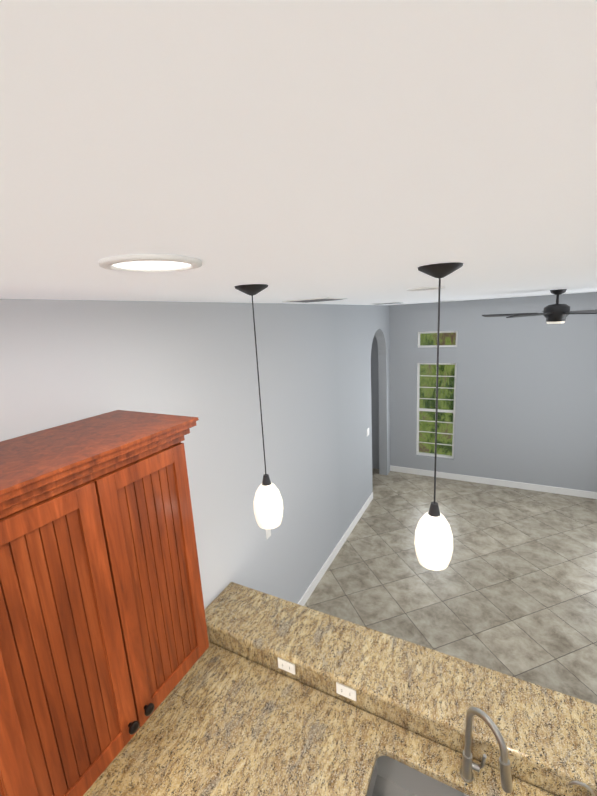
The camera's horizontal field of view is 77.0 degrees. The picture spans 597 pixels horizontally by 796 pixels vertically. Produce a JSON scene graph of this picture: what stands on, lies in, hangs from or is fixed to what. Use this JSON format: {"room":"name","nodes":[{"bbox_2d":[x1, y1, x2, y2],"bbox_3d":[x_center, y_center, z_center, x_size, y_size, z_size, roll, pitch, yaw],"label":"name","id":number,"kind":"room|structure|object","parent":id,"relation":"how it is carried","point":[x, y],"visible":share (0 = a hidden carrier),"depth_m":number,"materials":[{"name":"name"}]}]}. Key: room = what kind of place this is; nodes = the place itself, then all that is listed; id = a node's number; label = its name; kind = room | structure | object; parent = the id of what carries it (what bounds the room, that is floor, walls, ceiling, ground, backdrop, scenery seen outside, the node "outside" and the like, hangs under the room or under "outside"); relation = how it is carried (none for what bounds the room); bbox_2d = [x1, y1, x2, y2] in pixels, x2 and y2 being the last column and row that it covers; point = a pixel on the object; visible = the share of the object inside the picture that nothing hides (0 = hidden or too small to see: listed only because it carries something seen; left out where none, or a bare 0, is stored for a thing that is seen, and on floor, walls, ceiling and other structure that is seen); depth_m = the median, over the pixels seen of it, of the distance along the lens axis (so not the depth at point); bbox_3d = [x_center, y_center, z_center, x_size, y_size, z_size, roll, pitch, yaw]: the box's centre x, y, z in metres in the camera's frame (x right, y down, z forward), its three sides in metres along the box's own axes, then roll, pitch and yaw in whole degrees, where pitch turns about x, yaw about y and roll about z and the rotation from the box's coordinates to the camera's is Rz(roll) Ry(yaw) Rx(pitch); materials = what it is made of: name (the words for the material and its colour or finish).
{"room":"kitchen","nodes":[
{"label":"kitchen","id":0,"kind":"room"},
{"bbox_2d":[0,299,391,608],"bbox_3d":[-1.006,1.101,2.041,0.150,3.162,11.958,3,14,27],"label":"wall","id":1,"kind":"structure","parent":0,"point":[62,362],"depth_m":2.86,"materials":[{"name":"paint"}]},
{"bbox_2d":[0,410,208,795],"bbox_3d":[-0.862,0.741,1.474,0.529,1.165,0.960,3,14,27],"label":"upper cabinet","id":2,"kind":"object","parent":1,"relation":"attached to","point":[104,644],"visible":1,"depth_m":1.30,"materials":[{"name":"brown wood"}]},
{"bbox_2d":[265,529,270,538],"bbox_3d":[-0.266,1.179,3.312,0.009,0.115,0.072,3,14,27],"label":"switch plate","id":3,"kind":"object","parent":1,"relation":"attached to","point":[268,533],"visible":0.64,"depth_m":3.30,"materials":[{"name":"white plastic"}]},
{"bbox_2d":[298,492,372,605],"bbox_3d":[0.428,2.008,4.747,0.014,0.110,3.587,3,14,27],"label":"baseboard","id":4,"kind":"structure","parent":1,"relation":"attached to","point":[305,597],"depth_m":4.74,"materials":[{"name":"white wood"}]},
{"bbox_2d":[0,0,596,304],"bbox_3d":[1.584,-0.347,0.325,6.180,0.100,11.958,3,14,27],"label":"ceiling","id":5,"kind":"structure","parent":0,"point":[361,152],"depth_m":0.31,"materials":[{"name":"white paint"}]},
{"bbox_2d":[99,254,202,271],"bbox_3d":[-0.316,-0.289,0.814,0.210,0.010,0.210,3,14,27],"label":"recessed light","id":6,"kind":"object","parent":5,"relation":"in","point":[150,263],"visible":1,"depth_m":0.79,"materials":[{"name":"white plastic"}]},
{"bbox_2d":[234,284,283,528],"bbox_3d":[-0.159,0.061,1.595,0.135,1.036,0.135,3,14,27],"label":"pendant light","id":7,"kind":"object","parent":5,"relation":"hanging from","point":[268,506],"visible":1,"depth_m":1.63,"materials":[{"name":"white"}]},
{"bbox_2d":[282,297,346,302],"bbox_3d":[0.130,-0.757,2.900,0.380,0.012,0.380,3,14,27],"label":"ceiling vent","id":8,"kind":"object","parent":5,"relation":"in","point":[317,299],"visible":1,"depth_m":2.79,"materials":[{"name":"white metal"}]},
{"bbox_2d":[372,302,404,304],"bbox_3d":[1.192,-1.259,4.981,0.380,0.012,0.320,3,14,27],"label":"ceiling vent","id":9,"kind":"object","parent":5,"relation":"in","point":[387,303],"visible":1,"depth_m":4.87,"materials":[{"name":"white metal"}]},
{"bbox_2d":[407,286,444,290],"bbox_3d":[0.767,-0.657,2.259,0.220,0.010,0.220,3,14,27],"label":"ceiling vent","id":10,"kind":"object","parent":5,"relation":"in","point":[425,288],"visible":0.9,"depth_m":2.20,"materials":[{"name":"white metal"}]},
{"bbox_2d":[414,262,462,570],"bbox_3d":[0.468,0.095,1.273,0.135,1.036,0.135,3,14,27],"label":"pendant light","id":11,"kind":"object","parent":5,"relation":"hanging from","point":[433,542],"visible":1,"depth_m":1.31,"materials":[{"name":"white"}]},
{"bbox_2d":[482,289,596,323],"bbox_3d":[2.582,-0.915,3.757,1.344,0.324,1.279,3,14,27],"label":"ceiling fan","id":12,"kind":"object","parent":5,"relation":"hanging from","point":[557,313],"visible":1,"depth_m":3.65,"materials":[{"name":"black metal"}]},
{"bbox_2d":[371,335,378,468],"bbox_3d":[0.449,0.013,6.531,1.470,3.262,2.408,3,14,27],"label":"wall","id":13,"kind":"structure","parent":0,"point":[375,405],"depth_m":7.23,"materials":[{"name":"grey paint"}]},
{"bbox_2d":[304,468,596,704],"bbox_3d":[1.107,2.804,1.339,7.650,0.100,11.958,3,14,27],"label":"floor","id":14,"kind":"structure","parent":0,"point":[511,589],"depth_m":4.29,"materials":[{"name":"tile"}]},
{"bbox_2d":[285,664,375,712],"bbox_3d":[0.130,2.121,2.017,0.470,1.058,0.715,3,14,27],"label":"backsplash","id":15,"kind":"structure","parent":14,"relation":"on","point":[365,702],"depth_m":2.15,"materials":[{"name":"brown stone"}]},
{"bbox_2d":[83,749,190,795],"bbox_3d":[-0.917,1.959,1.312,0.750,0.050,1.350,3,14,27],"label":"countertop","id":16,"kind":"structure","parent":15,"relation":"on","point":[126,775],"depth_m":1.78,"materials":[{"name":"stone"}]},
{"bbox_2d":[278,657,294,674],"bbox_3d":[-0.073,1.614,2.257,0.115,0.072,0.009,3,14,27],"label":"outlet","id":17,"kind":"object","parent":15,"relation":"attached to","point":[287,666],"visible":0.98,"depth_m":2.25,"materials":[{"name":"white plastic"}]},
{"bbox_2d":[336,682,355,700],"bbox_3d":[0.264,1.632,2.083,0.115,0.072,0.009,3,14,27],"label":"outlet","id":18,"kind":"object","parent":15,"relation":"attached to","point":[345,691],"visible":1,"depth_m":2.08,"materials":[{"name":"white plastic"}]},
{"bbox_2d":[371,699,596,795],"bbox_3d":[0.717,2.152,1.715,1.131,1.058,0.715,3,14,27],"label":"backsplash","id":19,"kind":"structure","parent":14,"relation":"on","point":[543,779],"depth_m":1.79,"materials":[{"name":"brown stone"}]},
{"bbox_2d":[123,641,555,795],"bbox_3d":[0.541,1.820,1.587,3.076,0.050,0.693,3,14,27],"label":"countertop","id":20,"kind":"structure","parent":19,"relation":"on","point":[220,721],"depth_m":1.91,"materials":[{"name":"stone"}]},
{"bbox_2d":[367,756,467,795],"bbox_3d":[0.667,1.927,1.573,0.794,0.164,0.384,3,14,27],"label":"sink basin","id":21,"kind":"object","parent":20,"relation":"in","point":[391,777],"visible":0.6,"depth_m":1.86,"materials":[{"name":"silver metal"}]},
{"bbox_2d":[460,707,512,792],"bbox_3d":[0.805,1.549,1.612,0.200,0.438,0.167,3,14,27],"label":"faucet","id":22,"kind":"object","parent":20,"relation":"on","point":[468,765],"visible":1,"depth_m":1.62,"materials":[{"name":"silver metal"}]},
{"bbox_2d":[569,781,594,795],"bbox_3d":[1.169,1.661,1.528,0.125,0.215,0.047,3,14,27],"label":"filter faucet","id":23,"kind":"object","parent":20,"relation":"on","point":[571,783],"visible":1,"depth_m":1.51,"materials":[{"name":"silver metal"}]},
{"bbox_2d":[204,582,596,790],"bbox_3d":[0.772,1.528,1.982,3.096,0.040,0.400,3,14,27],"label":"bar","id":24,"kind":"object","parent":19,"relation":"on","point":[552,731],"visible":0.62,"depth_m":2.00,"materials":[{"name":"beige stone"}]},
{"bbox_2d":[392,292,596,491],"bbox_3d":[3.695,-0.025,6.105,4.320,3.162,0.168,3,14,27],"label":"wall","id":25,"kind":"structure","parent":0,"point":[526,402],"depth_m":6.13,"materials":[{"name":"paint"}]},
{"bbox_2d":[416,363,456,458],"bbox_3d":[2.500,0.227,6.818,0.663,1.758,0.060,3,14,27],"label":"window","id":26,"kind":"structure","parent":25,"relation":"in","point":[442,410],"depth_m":6.82,"materials":[{"name":"white"}]},
{"bbox_2d":[418,331,457,347],"bbox_3d":[2.430,-1.027,6.551,0.663,0.284,0.060,3,14,27],"label":"transom","id":27,"kind":"object","parent":25,"relation":"attached to","point":[430,345],"visible":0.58,"depth_m":6.53,"materials":[{"name":"white wood"}]},
{"bbox_2d":[390,465,596,498],"bbox_3d":[3.730,1.480,6.366,4.350,0.110,0.014,3,14,27],"label":"baseboard","id":28,"kind":"structure","parent":25,"relation":"attached to","point":[475,479],"depth_m":6.48,"materials":[{"name":"white wood"}]},
{"label":"outside","id":29,"kind":"structure","parent":0,"visible":0},
{"bbox_2d":[419,333,455,455],"bbox_3d":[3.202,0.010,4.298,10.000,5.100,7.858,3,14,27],"label":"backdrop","id":30,"kind":"structure","parent":29,"point":[425,381],"depth_m":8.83,"materials":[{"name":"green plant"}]}
]}

